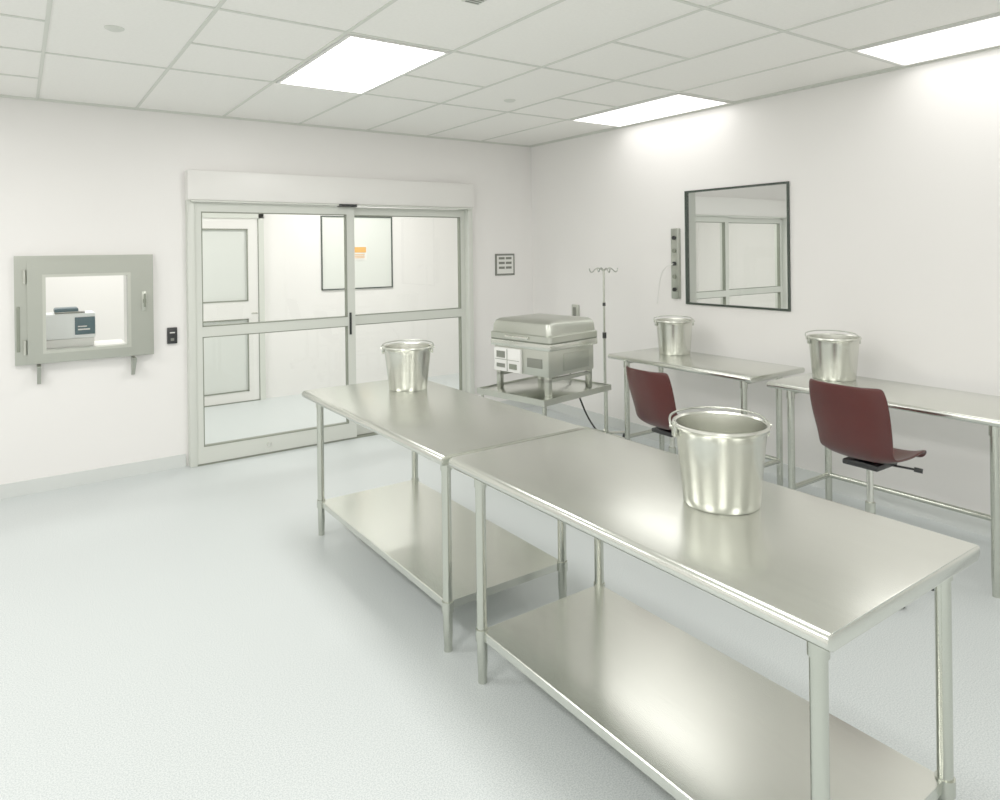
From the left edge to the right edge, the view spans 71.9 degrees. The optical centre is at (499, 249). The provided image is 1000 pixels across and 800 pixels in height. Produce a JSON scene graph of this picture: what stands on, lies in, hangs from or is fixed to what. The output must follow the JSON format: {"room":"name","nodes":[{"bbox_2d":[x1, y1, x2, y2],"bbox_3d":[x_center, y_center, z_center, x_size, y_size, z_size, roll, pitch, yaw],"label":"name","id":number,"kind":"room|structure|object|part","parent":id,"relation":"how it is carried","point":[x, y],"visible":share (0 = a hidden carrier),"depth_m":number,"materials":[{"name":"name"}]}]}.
{"room":"clean room","nodes":[
{"label":"clean room","id":0,"kind":"room"},
{"bbox_2d":[46,202,698,397],"bbox_3d":[-1.556,0.303,8.959,12.720,2.834,0.100,-1,0,-35],"label":"wall","id":1,"kind":"structure","parent":0,"point":[425,252],"depth_m":8.46,"materials":[{"name":"white paint"}]},
{"bbox_2d":[202,218,259,405],"bbox_3d":[-3.129,0.684,7.769,0.810,2.090,0.030,-1,0,-35],"label":"leaf","id":2,"kind":"object","parent":1,"relation":"attached to","point":[243,309],"visible":0.59,"depth_m":7.91,"materials":[{"name":"white"}]},
{"bbox_2d":[202,230,246,301],"bbox_3d":[-3.129,0.174,7.777,0.550,0.830,0.008,-1,0,-35],"label":"pane","id":3,"kind":"object","parent":2,"relation":"in","point":[224,251],"visible":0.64,"depth_m":7.79,"materials":[{"name":"white"}]},
{"bbox_2d":[204,319,247,394],"bbox_3d":[-3.116,1.204,7.777,0.550,0.830,0.008,-1,0,-35],"label":"pane","id":4,"kind":"object","parent":2,"relation":"in","point":[225,357],"visible":0.64,"depth_m":7.79,"materials":[{"name":"white"}]},
{"bbox_2d":[202,218,260,406],"bbox_3d":[-3.116,0.689,7.752,0.812,2.100,0.009,-1,0,-35],"label":"bead","id":5,"kind":"object","parent":1,"relation":"attached to","point":[257,218],"visible":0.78,"depth_m":7.91,"materials":[{"name":"grey"}]},
{"bbox_2d":[202,213,265,399],"bbox_3d":[-3.126,0.659,7.764,0.930,2.160,0.050,-1,0,-35],"label":"frame","id":6,"kind":"object","parent":1,"relation":"attached to","point":[260,217],"visible":0.36,"depth_m":7.99,"materials":[{"name":"silver metal"}]},
{"bbox_2d":[320,215,392,290],"bbox_3d":[-1.802,0.033,8.730,0.960,0.920,0.036,-1,0,-35],"label":"frame","id":7,"kind":"object","parent":1,"relation":"attached to","point":[321,216],"visible":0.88,"depth_m":8.74,"materials":[{"name":"grey metal"}]},
{"bbox_2d":[322,217,391,288],"bbox_3d":[-1.799,0.033,8.725,0.928,0.888,0.001,-1,0,-35],"label":"glass","id":8,"kind":"object","parent":7,"relation":"in","point":[373,233],"visible":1,"depth_m":8.76,"materials":[{"name":"white"}]},
{"bbox_2d":[355,246,366,260],"bbox_3d":[-1.796,0.043,8.722,0.240,0.180,0.003,-1,0,-35],"label":"notice sheet","id":9,"kind":"object","parent":8,"relation":"attached to","point":[365,253],"visible":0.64,"depth_m":8.76,"materials":[{"name":"white paper"}]},
{"bbox_2d":[355,247,365,252],"bbox_3d":[-1.795,-0.002,8.720,0.220,0.070,0.002,-1,0,-35],"label":"notice heading","id":10,"kind":"object","parent":9,"relation":"attached to","point":[357,249],"depth_m":8.74,"materials":[{"name":"orange paper"}]},
{"bbox_2d":[0,97,785,484],"bbox_3d":[-0.251,0.286,7.199,12.600,2.834,0.120,-1,0,-35],"label":"wall","id":11,"kind":"structure","parent":0,"point":[75,179],"depth_m":5.37,"materials":[{"name":"white paint"}]},
{"bbox_2d":[14,254,153,383],"bbox_3d":[-3.211,0.500,5.332,0.885,0.920,0.780,-1,0,-35],"label":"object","id":12,"kind":"structure","parent":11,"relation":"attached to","point":[30,272],"depth_m":5.06,"materials":[{"name":"grey metal"}]},
{"bbox_3d":[-3.398,0.563,4.867,0.020,0.320,0.014,-1,0,-35],"label":"hinge plate","id":13,"kind":"part","parent":12,"relation":"part of","materials":[{"name":"grey metal"}]},
{"bbox_2d":[46,307,95,348],"bbox_3d":[-3.379,0.602,5.414,0.340,0.300,0.272,-1,0,-35],"label":"printer","id":14,"kind":"object","parent":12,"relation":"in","point":[66,327],"visible":0.86,"depth_m":5.32,"materials":[{"name":"white plastic"}]},
{"bbox_2d":[53,307,78,312],"bbox_3d":[-3.404,0.472,5.411,0.160,0.040,0.170,-1,0,-35],"label":"hood","id":15,"kind":"object","parent":14,"relation":"attached to","point":[58,309],"depth_m":5.35,"materials":[{"name":"teal"}]},
{"bbox_2d":[54,311,84,313],"bbox_3d":[-3.333,0.485,5.345,0.200,0.012,0.060,-1,0,-35],"label":"paper tray","id":16,"kind":"object","parent":14,"relation":"on","point":[55,312],"depth_m":5.33,"materials":[{"name":"grey plastic"}]},
{"bbox_3d":[-3.226,0.587,5.365,0.135,0.135,0.009,-1,0,-35],"label":"panel","id":17,"kind":"part","parent":14,"relation":"part of","materials":[{"name":"teal plastic"}]},
{"bbox_3d":[-2.727,0.389,5.290,0.030,0.150,0.014,-1,0,-35],"label":"latch plate","id":18,"kind":"part","parent":12,"relation":"part of","materials":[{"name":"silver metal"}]},
{"bbox_2d":[167,327,176,343],"bbox_3d":[-2.597,0.678,5.465,0.074,0.130,0.024,-1,0,-35],"label":"card reader","id":19,"kind":"object","parent":11,"relation":"attached to","point":[171,331],"visible":1,"depth_m":5.46,"materials":[{"name":"black plastic"}]},
{"bbox_2d":[185,200,197,467],"bbox_3d":[-2.504,0.666,5.572,0.055,2.130,0.195,-1,0,-35],"label":"door frame","id":20,"kind":"structure","parent":11,"relation":"attached to","point":[189,206],"depth_m":5.50,"materials":[{"name":"silver metal"}]},
{"bbox_2d":[0,400,532,498],"bbox_3d":[-2.489,1.681,5.538,7.000,0.100,0.014,-1,0,-35],"label":"baseboard","id":21,"kind":"structure","parent":11,"relation":"attached to","point":[32,486],"depth_m":5.15,"materials":[{"name":"white plastic"}]},
{"bbox_2d":[185,169,473,207],"bbox_3d":[-1.431,-0.532,6.316,2.690,0.240,0.225,-1,0,-35],"label":"header cover","id":22,"kind":"object","parent":11,"relation":"attached to","point":[199,184],"visible":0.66,"depth_m":6.08,"materials":[{"name":"white metal"}]},
{"bbox_2d":[337,204,356,206],"bbox_3d":[-1.377,-0.400,6.224,0.170,0.025,0.055,-1,0,-35],"label":"sensor","id":23,"kind":"object","parent":22,"relation":"attached to","point":[340,205],"visible":1,"depth_m":6.20,"materials":[{"name":"black plastic"}]},
{"bbox_2d":[190,200,472,209],"bbox_3d":[-1.384,-0.404,6.252,2.650,0.013,0.082,-1,0,-35],"label":"header lip","id":24,"kind":"object","parent":11,"relation":"attached to","point":[204,201],"visible":0.93,"depth_m":6.03,"materials":[{"name":"silver metal"}]},
{"bbox_2d":[458,209,474,393],"bbox_3d":[-0.345,0.639,7.084,0.055,2.130,0.195,-1,0,-35],"label":"door frame","id":25,"kind":"structure","parent":11,"relation":"attached to","point":[468,228],"depth_m":7.01,"materials":[{"name":"silver metal"}]},
{"bbox_2d":[495,254,514,275],"bbox_3d":[0.053,0.154,7.329,0.250,0.230,0.018,-1,0,-35],"label":"wall sign","id":26,"kind":"object","parent":11,"relation":"attached to","point":[504,263],"visible":1,"depth_m":7.32,"materials":[{"name":"grey plastic"}]},
{"bbox_2d":[695,196,786,216],"bbox_3d":[3.074,-0.589,9.470,2.770,0.240,0.225,-1,0,-35],"label":"header cover","id":27,"kind":"object","parent":11,"relation":"attached to","point":[704,205],"visible":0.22,"depth_m":9.49,"materials":[{"name":"white"}]},
{"bbox_2d":[696,215,786,217],"bbox_3d":[3.121,-0.461,9.406,2.730,0.013,0.082,-1,0,-35],"label":"header lip","id":28,"kind":"object","parent":11,"relation":"attached to","point":[696,215],"visible":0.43,"depth_m":9.49,"materials":[{"name":"silver metal"}]},
{"bbox_2d":[774,218,787,308],"bbox_3d":[4.192,0.582,10.261,0.055,2.130,0.195,-1,0,-35],"label":"door frame","id":29,"kind":"structure","parent":11,"relation":"attached to","point":[784,220],"depth_m":10.20,"materials":[{"name":"silver metal"}]},
{"bbox_2d":[0,373,999,799],"bbox_3d":[1.565,1.730,4.527,12.720,0.100,11.120,-1,0,-35],"label":"floor","id":30,"kind":"structure","parent":0,"point":[183,633],"depth_m":2.93,"materials":[{"name":"plastic"}]},
{"bbox_2d":[198,432,377,465],"bbox_3d":[-1.396,1.714,6.306,2.580,0.008,0.130,-1,0,-35],"label":"track","id":31,"kind":"object","parent":30,"relation":"on","point":[371,433],"visible":0.36,"depth_m":5.96,"materials":[{"name":"grey metal"}]},
{"bbox_2d":[194,202,465,464],"bbox_3d":[-1.401,0.656,6.295,2.580,2.100,0.114,-1,0,-35],"label":"door","id":32,"kind":"structure","parent":31,"relation":"on","point":[215,453],"depth_m":6.04,"materials":[{"name":"silver metal"}]},
{"bbox_2d":[201,211,348,446],"bbox_3d":[-1.899,0.631,5.920,1.235,1.895,0.048,-1,0,-35],"label":"leaf","id":33,"kind":"object","parent":32,"relation":"attached to","point":[344,215],"visible":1,"depth_m":5.97,"materials":[{"name":"grey"}]},
{"bbox_3d":[-1.888,0.662,5.927,1.360,2.100,0.044,-1,0,-35],"label":"frame","id":34,"kind":"part","parent":32,"relation":"part of","materials":[{"name":"silver metal"}]},
{"bbox_3d":[-1.357,0.667,6.266,0.020,0.200,0.015,-1,0,-35],"label":"pull handle","id":35,"kind":"part","parent":32,"relation":"part of","materials":[{"name":"black plastic"}]},
{"bbox_2d":[354,215,461,389],"bbox_3d":[-0.887,0.619,6.698,1.175,1.895,0.048,-1,0,-35],"label":"leaf rear gasket","id":36,"kind":"object","parent":32,"relation":"attached to","point":[458,218],"visible":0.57,"depth_m":7.01,"materials":[{"name":"grey rubber"}]},
{"bbox_3d":[-0.887,0.649,6.698,1.275,2.100,0.044,-1,0,-35],"label":"frame","id":37,"kind":"part","parent":32,"relation":"part of","materials":[{"name":"silver metal"}]},
{"bbox_2d":[302,380,583,652],"bbox_3d":[-0.395,1.275,3.727,0.790,0.860,1.678,-1,0,-35],"label":"work table","id":38,"kind":"object","parent":30,"relation":"on","point":[426,535],"visible":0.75,"depth_m":3.49,"materials":[{"name":"metal"}]},
{"bbox_3d":[-1.080,1.305,4.156,0.049,0.818,0.049,-1,0,-35],"label":"leg","id":39,"kind":"part","parent":38,"relation":"part of","materials":[{"name":"silver metal"}]},
{"bbox_2d":[380,339,434,391],"bbox_3d":[-0.565,0.708,4.234,0.332,0.277,0.312,-1,0,-5],"label":"bucket","id":40,"kind":"object","parent":38,"relation":"on","point":[407,363],"visible":1,"depth_m":4.12,"materials":[{"name":"grey metal"}]},
{"bbox_3d":[-0.573,0.585,4.309,0.327,0.033,0.163,-1,0,-5],"label":"bail handle","id":41,"kind":"part","parent":40,"relation":"part of","materials":[{"name":"silver metal"}]},
{"bbox_3d":[-0.559,1.298,4.520,0.049,0.818,0.049,-1,0,-35],"label":"leg","id":42,"kind":"part","parent":38,"relation":"part of","materials":[{"name":"silver metal"}]},
{"bbox_2d":[322,480,557,607],"bbox_3d":[-0.390,1.517,3.728,0.643,0.034,1.490,-1,0,-35],"label":"shelf","id":43,"kind":"object","parent":38,"relation":"attached to","point":[401,522],"depth_m":3.55,"materials":[{"name":"metal"}]},
{"bbox_3d":[-0.225,1.294,2.935,0.049,0.818,0.049,-1,0,-35],"label":"leg","id":44,"kind":"part","parent":38,"relation":"part of","materials":[{"name":"silver metal"}]},
{"bbox_3d":[0.295,1.287,3.300,0.049,0.818,0.049,-1,0,-35],"label":"leg","id":45,"kind":"part","parent":38,"relation":"part of","materials":[{"name":"silver metal"}]},
{"bbox_2d":[477,376,611,434],"bbox_3d":[0.353,1.382,5.415,0.800,0.628,0.740,-1,0,-45],"label":"cart","id":46,"kind":"object","parent":30,"relation":"on","point":[529,390],"visible":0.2,"depth_m":5.33,"materials":[{"name":"metal"}]},
{"bbox_2d":[491,313,596,428],"bbox_3d":[0.446,1.102,5.486,0.676,1.164,0.878,-1,0,45],"label":"machine","id":47,"kind":"object","parent":46,"relation":"on","point":[548,346],"visible":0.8,"depth_m":5.21,"materials":[{"name":"grey metal"}]},
{"bbox_3d":[0.062,0.843,5.300,0.026,0.180,0.280,-1,0,-45],"label":"control panel","id":48,"kind":"part","parent":47,"relation":"part of","materials":[{"name":"white plastic"}]},
{"bbox_3d":[0.129,0.657,5.199,0.240,0.020,0.030,-1,0,45],"label":"lid handle","id":49,"kind":"part","parent":47,"relation":"part of","materials":[{"name":"silver metal"}]},
{"bbox_3d":[0.343,0.600,5.415,0.640,0.156,0.590,-1,0,45],"label":"lid","id":50,"kind":"part","parent":47,"relation":"part of","materials":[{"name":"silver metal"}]},
{"bbox_3d":[0.745,1.272,5.683,0.543,0.818,0.150,-1,0,13],"label":"power cord","id":51,"kind":"part","parent":47,"relation":"part of","materials":[{"name":"black plastic"}]},
{"bbox_2d":[477,376,610,406],"bbox_3d":[0.350,1.089,5.415,0.700,0.043,0.800,-1,0,45],"label":"tray","id":52,"kind":"object","parent":46,"relation":"on","point":[529,390],"depth_m":5.30,"materials":[{"name":"grey metal"}]},
{"bbox_3d":[0.317,1.341,4.927,0.026,0.490,0.026,-1,0,-45],"label":"post","id":53,"kind":"part","parent":46,"relation":"part of","materials":[{"name":"silver metal"}]},
{"bbox_2d":[574,424,611,434],"bbox_3d":[0.354,1.469,5.415,0.700,0.043,0.800,-1,0,45],"label":"tray","id":54,"kind":"object","parent":46,"relation":"on","point":[606,430],"depth_m":5.51,"materials":[{"name":"metal"}]},
{"bbox_3d":[0.841,1.335,5.450,0.026,0.490,0.026,-1,0,-45],"label":"post","id":55,"kind":"part","parent":46,"relation":"part of","materials":[{"name":"silver metal"}]},
{"bbox_2d":[589,267,630,440],"bbox_3d":[0.932,0.920,6.032,0.491,1.536,0.516,-1,0,-35],"label":"pole","id":56,"kind":"object","parent":30,"relation":"on","point":[604,334],"visible":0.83,"depth_m":6.01,"materials":[{"name":"silver metal"}]},
{"bbox_3d":[1.025,1.612,6.090,0.233,0.054,0.024,-1,0,-35],"label":"leg","id":57,"kind":"part","parent":56,"relation":"part of","materials":[{"name":"silver metal"}]},
{"bbox_2d":[626,366,677,453],"bbox_3d":[1.111,1.219,4.521,0.574,0.934,0.543,-1,0,-32],"label":"chair","id":58,"kind":"object","parent":30,"relation":"on","point":[652,395],"visible":0.59,"depth_m":4.34,"materials":[{"name":"red plastic"}]},
{"bbox_3d":[1.123,1.177,4.503,0.200,0.028,0.180,-1,0,-32],"label":"seat plate","id":59,"kind":"part","parent":58,"relation":"part of","materials":[{"name":"black plastic"}]},
{"bbox_3d":[1.126,1.356,4.503,0.032,0.340,0.032,-1,0,-32],"label":"gas post","id":60,"kind":"part","parent":58,"relation":"part of","materials":[{"name":"silver metal"}]},
{"bbox_2d":[608,347,804,485],"bbox_3d":[1.492,1.251,5.146,0.620,0.860,1.310,-1,0,-35],"label":"side table","id":61,"kind":"object","parent":30,"relation":"on","point":[745,371],"visible":0.56,"depth_m":4.88,"materials":[{"name":"metal"}]},
{"bbox_3d":[0.993,1.276,5.388,0.049,0.824,0.049,-1,0,-35],"label":"leg","id":62,"kind":"part","parent":61,"relation":"part of","materials":[{"name":"silver metal"}]},
{"bbox_3d":[1.313,1.272,5.612,0.049,0.824,0.049,-1,0,-35],"label":"leg","id":63,"kind":"part","parent":61,"relation":"part of","materials":[{"name":"silver metal"}]},
{"bbox_2d":[653,315,694,354],"bbox_3d":[1.390,0.679,5.505,0.328,0.285,0.308,-1,0,0],"label":"bucket","id":64,"kind":"object","parent":61,"relation":"on","point":[674,335],"visible":1,"depth_m":5.39,"materials":[{"name":"grey metal"}]},
{"bbox_3d":[1.388,0.553,5.579,0.323,0.037,0.161,-1,0,0],"label":"bail handle","id":65,"kind":"part","parent":64,"relation":"part of","materials":[{"name":"silver metal"}]},
{"bbox_3d":[1.466,1.452,5.070,0.406,0.032,1.092,-1,0,-35],"label":"stretcher rail","id":66,"kind":"part","parent":61,"relation":"part of","materials":[{"name":"silver metal"}]},
{"bbox_3d":[1.601,1.268,4.520,0.049,0.824,0.049,-1,0,-35],"label":"leg","id":67,"kind":"part","parent":61,"relation":"part of","materials":[{"name":"silver metal"}]},
{"bbox_3d":[1.921,1.264,4.743,0.049,0.824,0.049,-1,0,-35],"label":"leg","id":68,"kind":"part","parent":61,"relation":"part of","materials":[{"name":"silver metal"}]},
{"bbox_2d":[448,428,979,799],"bbox_3d":[0.574,1.263,2.364,0.785,0.860,1.597,-1,0,-35],"label":"work table","id":69,"kind":"object","parent":30,"relation":"on","point":[699,722],"visible":0.98,"depth_m":2.11,"materials":[{"name":"metal"}]},
{"bbox_3d":[-0.073,1.292,2.718,0.049,0.818,0.049,-1,0,-35],"label":"leg","id":70,"kind":"part","parent":69,"relation":"part of","materials":[{"name":"silver metal"}]},
{"bbox_3d":[0.440,1.286,3.078,0.049,0.818,0.049,-1,0,-35],"label":"leg","id":71,"kind":"part","parent":69,"relation":"part of","materials":[{"name":"silver metal"}]},
{"bbox_2d":[485,586,940,799],"bbox_3d":[0.588,1.505,2.325,0.635,0.034,1.400,-1,0,-35],"label":"shelf","id":72,"kind":"object","parent":69,"relation":"attached to","point":[699,722],"depth_m":2.23,"materials":[{"name":"metal"}]},
{"bbox_2d":[669,406,771,514],"bbox_3d":[0.729,0.691,2.283,0.338,0.277,0.318,-1,0,0],"label":"bucket","id":73,"kind":"object","parent":69,"relation":"on","point":[721,454],"visible":1,"depth_m":2.17,"materials":[{"name":"grey metal"}]},
{"bbox_3d":[0.728,0.568,2.360,0.333,0.031,0.166,-1,0,0],"label":"bail handle","id":74,"kind":"part","parent":73,"relation":"part of","materials":[{"name":"silver metal"}]},
{"bbox_3d":[0.730,1.282,1.572,0.049,0.818,0.049,-1,0,-35],"label":"leg","id":75,"kind":"part","parent":69,"relation":"part of","materials":[{"name":"silver metal"}]},
{"bbox_3d":[1.243,1.276,1.931,0.049,0.818,0.049,-1,0,-35],"label":"leg","id":76,"kind":"part","parent":69,"relation":"part of","materials":[{"name":"silver metal"}]},
{"bbox_2d":[809,378,933,607],"bbox_3d":[1.862,1.162,3.516,0.574,1.029,0.543,-1,0,-34],"label":"chair","id":77,"kind":"object","parent":30,"relation":"on","point":[852,422],"visible":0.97,"depth_m":3.36,"materials":[{"name":"red plastic"}]},
{"bbox_3d":[1.875,1.073,3.498,0.200,0.028,0.180,-1,0,-34],"label":"seat plate","id":78,"kind":"part","parent":77,"relation":"part of","materials":[{"name":"black plastic"}]},
{"bbox_3d":[1.878,1.299,3.498,0.032,0.435,0.032,-1,0,-34],"label":"gas post","id":79,"kind":"part","parent":77,"relation":"part of","materials":[{"name":"silver metal"}]},
{"bbox_3d":[1.998,1.083,3.448,0.131,0.019,0.013,-1,0,33],"label":"height lever","id":80,"kind":"part","parent":77,"relation":"part of","materials":[{"name":"black plastic"}]},
{"bbox_3d":[2.066,1.088,3.407,0.041,0.028,0.024,-1,0,33],"label":"lever knob","id":81,"kind":"part","parent":77,"relation":"part of","materials":[{"name":"black plastic"}]},
{"bbox_2d":[767,373,999,597],"bbox_3d":[2.307,1.241,3.921,0.630,0.860,1.350,-1,0,-35],"label":"side table","id":82,"kind":"object","parent":30,"relation":"on","point":[984,409],"visible":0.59,"depth_m":3.78,"materials":[{"name":"metal"}]},
{"bbox_3d":[1.775,1.266,4.202,0.049,0.824,0.049,-1,0,-35],"label":"leg","id":83,"kind":"part","parent":82,"relation":"part of","materials":[{"name":"silver metal"}]},
{"bbox_3d":[2.111,1.262,4.437,0.049,0.824,0.049,-1,0,-35],"label":"leg","id":84,"kind":"part","parent":82,"relation":"part of","materials":[{"name":"silver metal"}]},
{"bbox_2d":[805,330,861,380],"bbox_3d":[2.124,0.670,4.395,0.342,0.285,0.322,-1,0,5],"label":"bucket","id":85,"kind":"object","parent":82,"relation":"on","point":[834,357],"visible":1,"depth_m":4.28,"materials":[{"name":"grey metal"}]},
{"bbox_3d":[2.130,0.546,4.473,0.337,0.040,0.168,-1,0,5],"label":"bail handle","id":86,"kind":"part","parent":85,"relation":"part of","materials":[{"name":"silver metal"}]},
{"bbox_3d":[2.259,1.442,3.886,0.426,0.032,1.102,-1,0,-35],"label":"stretcher rail","id":87,"kind":"part","parent":82,"relation":"part of","materials":[{"name":"silver metal"}]},
{"bbox_3d":[2.389,1.258,3.325,0.049,0.824,0.049,-1,0,-35],"label":"leg","id":88,"kind":"part","parent":82,"relation":"part of","materials":[{"name":"silver metal"}]},
{"bbox_3d":[3.109,1.657,9.460,2.660,0.008,0.130,-1,0,-35],"label":"track","id":89,"kind":"object","parent":30,"relation":"on","visible":0},
{"bbox_2d":[696,216,782,307],"bbox_3d":[3.100,0.599,9.455,2.660,2.100,0.101,-1,0,-35],"label":"door","id":90,"kind":"structure","parent":89,"relation":"on","point":[727,293],"depth_m":9.46,"materials":[{"name":"silver metal"}]},
{"bbox_2d":[697,222,725,304],"bbox_3d":[2.561,0.575,9.043,1.205,1.895,0.048,-1,0,-35],"label":"leaf","id":91,"kind":"object","parent":90,"relation":"attached to","point":[723,223],"visible":0.3,"depth_m":9.38,"materials":[{"name":"grey"}]},
{"bbox_3d":[2.571,0.606,9.050,1.330,2.100,0.044,-1,0,-35],"label":"frame","id":92,"kind":"part","parent":90,"relation":"part of","materials":[{"name":"silver metal"}]},
{"bbox_2d":[728,222,780,307],"bbox_3d":[3.605,0.562,9.844,1.285,1.895,0.048,-1,0,-35],"label":"leaf rear gasket","id":93,"kind":"object","parent":90,"relation":"attached to","point":[778,224],"visible":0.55,"depth_m":10.20,"materials":[{"name":"grey rubber"}]},
{"bbox_2d":[0,0,999,144],"bbox_3d":[-0.027,-1.174,1.972,7.240,0.080,8.720,-1,0,-35],"label":"ceiling","id":94,"kind":"structure","parent":0,"point":[155,32],"depth_m":3.93,"materials":[{"name":"tile"}]},
{"bbox_2d":[104,25,124,31],"bbox_3d":[-1.927,-1.104,3.449,0.090,0.012,0.090,-1,0,-35],"label":"sprinkler cover","id":95,"kind":"object","parent":94,"relation":"attached to","point":[112,28],"visible":1,"depth_m":3.43,"materials":[{"name":"silver metal"}]},
{"bbox_2d":[276,34,449,93],"bbox_3d":[-0.882,-1.117,4.246,0.609,0.011,1.217,-1,0,-35],"label":"ceiling light","id":96,"kind":"object","parent":94,"relation":"in","point":[357,64],"depth_m":4.15,"materials":[{"name":"white plastic"}]},
{"bbox_2d":[462,0,486,4],"bbox_3d":[-0.102,-1.127,3.092,0.090,0.011,0.120,-1,0,-35],"label":"grille","id":97,"kind":"object","parent":94,"relation":"in","point":[477,2],"depth_m":3.12,"materials":[{"name":"white metal"}]},
{"bbox_2d":[0,0,999,145],"bbox_3d":[-0.061,-1.131,2.022,7.000,0.006,8.600,-1,0,-35],"label":"grid","id":98,"kind":"object","parent":94,"relation":"attached to","point":[49,2],"depth_m":3.96,"materials":[{"name":"white metal"}]},
{"bbox_2d":[504,99,515,102],"bbox_3d":[0.073,-1.129,5.229,0.090,0.012,0.090,-1,0,-35],"label":"sprinkler cover","id":99,"kind":"object","parent":94,"relation":"attached to","point":[505,100],"visible":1,"depth_m":5.20,"materials":[{"name":"silver metal"}]},
{"bbox_2d":[569,93,730,126],"bbox_3d":[1.205,-1.143,5.707,0.609,0.011,1.217,-1,0,-35],"label":"ceiling light","id":100,"kind":"object","parent":94,"relation":"in","point":[678,103],"depth_m":5.64,"materials":[{"name":"white plastic"}]},
{"bbox_2d":[852,14,999,65],"bbox_3d":[2.633,-1.161,3.667,0.609,0.011,1.217,-1,0,-35],"label":"ceiling light","id":101,"kind":"object","parent":94,"relation":"in","point":[982,33],"depth_m":3.88,"materials":[{"name":"white plastic"}]},
{"bbox_2d":[698,216,774,307],"bbox_3d":[5.964,0.208,9.219,0.100,2.834,8.300,-1,0,-35],"label":"wall","id":102,"kind":"structure","parent":0,"point":[751,246],"depth_m":11.76,"materials":[{"name":"white paint"}]},
{"bbox_2d":[531,48,999,514],"bbox_3d":[2.872,0.247,4.064,0.120,2.834,8.600,-1,0,-35],"label":"wall","id":103,"kind":"structure","parent":0,"point":[893,177],"depth_m":4.77,"materials":[{"name":"white paint"}]},
{"bbox_2d":[0,46,999,146],"bbox_3d":[-0.061,-1.125,2.022,7.000,0.016,8.600,-1,0,-35],"label":"trim","id":104,"kind":"structure","parent":103,"relation":"attached to","point":[997,47],"depth_m":5.46,"materials":[{"name":"silver metal"}]},
{"bbox_2d":[572,304,579,315],"bbox_3d":[0.760,0.621,6.952,0.034,0.140,0.090,-1,0,-35],"label":"power outlet","id":105,"kind":"object","parent":103,"relation":"attached to","point":[575,308],"visible":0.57,"depth_m":6.93,"materials":[{"name":"grey plastic"}]},
{"bbox_2d":[657,228,680,303],"bbox_3d":[1.440,0.142,5.940,0.058,0.651,0.247,-1,0,-44],"label":"outlet panel","id":106,"kind":"object","parent":103,"relation":"attached to","point":[675,264],"visible":1,"depth_m":5.87,"materials":[{"name":"grey metal"}]},
{"bbox_3d":[1.502,0.116,5.888,0.030,0.600,0.084,-1,0,-35],"label":"plate","id":107,"kind":"part","parent":106,"relation":"part of","materials":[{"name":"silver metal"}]},
{"bbox_2d":[689,193,696,302],"bbox_3d":[1.901,-0.024,5.464,0.099,0.950,0.955,-1,0,-35],"label":"window reveal","id":108,"kind":"structure","parent":103,"relation":"in","point":[692,213],"depth_m":5.86,"materials":[{"name":"white paint"}]},
{"bbox_2d":[684,181,790,311],"bbox_3d":[1.845,-0.023,5.425,0.036,0.950,0.955,-1,0,-35],"label":"frame","id":109,"kind":"object","parent":103,"relation":"attached to","point":[686,193],"visible":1,"depth_m":5.42,"materials":[{"name":"grey metal"}]},
{"bbox_2d":[535,403,990,536],"bbox_3d":[2.839,1.615,4.019,0.014,0.100,8.586,-1,0,-35],"label":"baseboard","id":110,"kind":"structure","parent":103,"relation":"attached to","point":[952,518],"depth_m":4.63,"materials":[{"name":"white plastic"}]}
]}

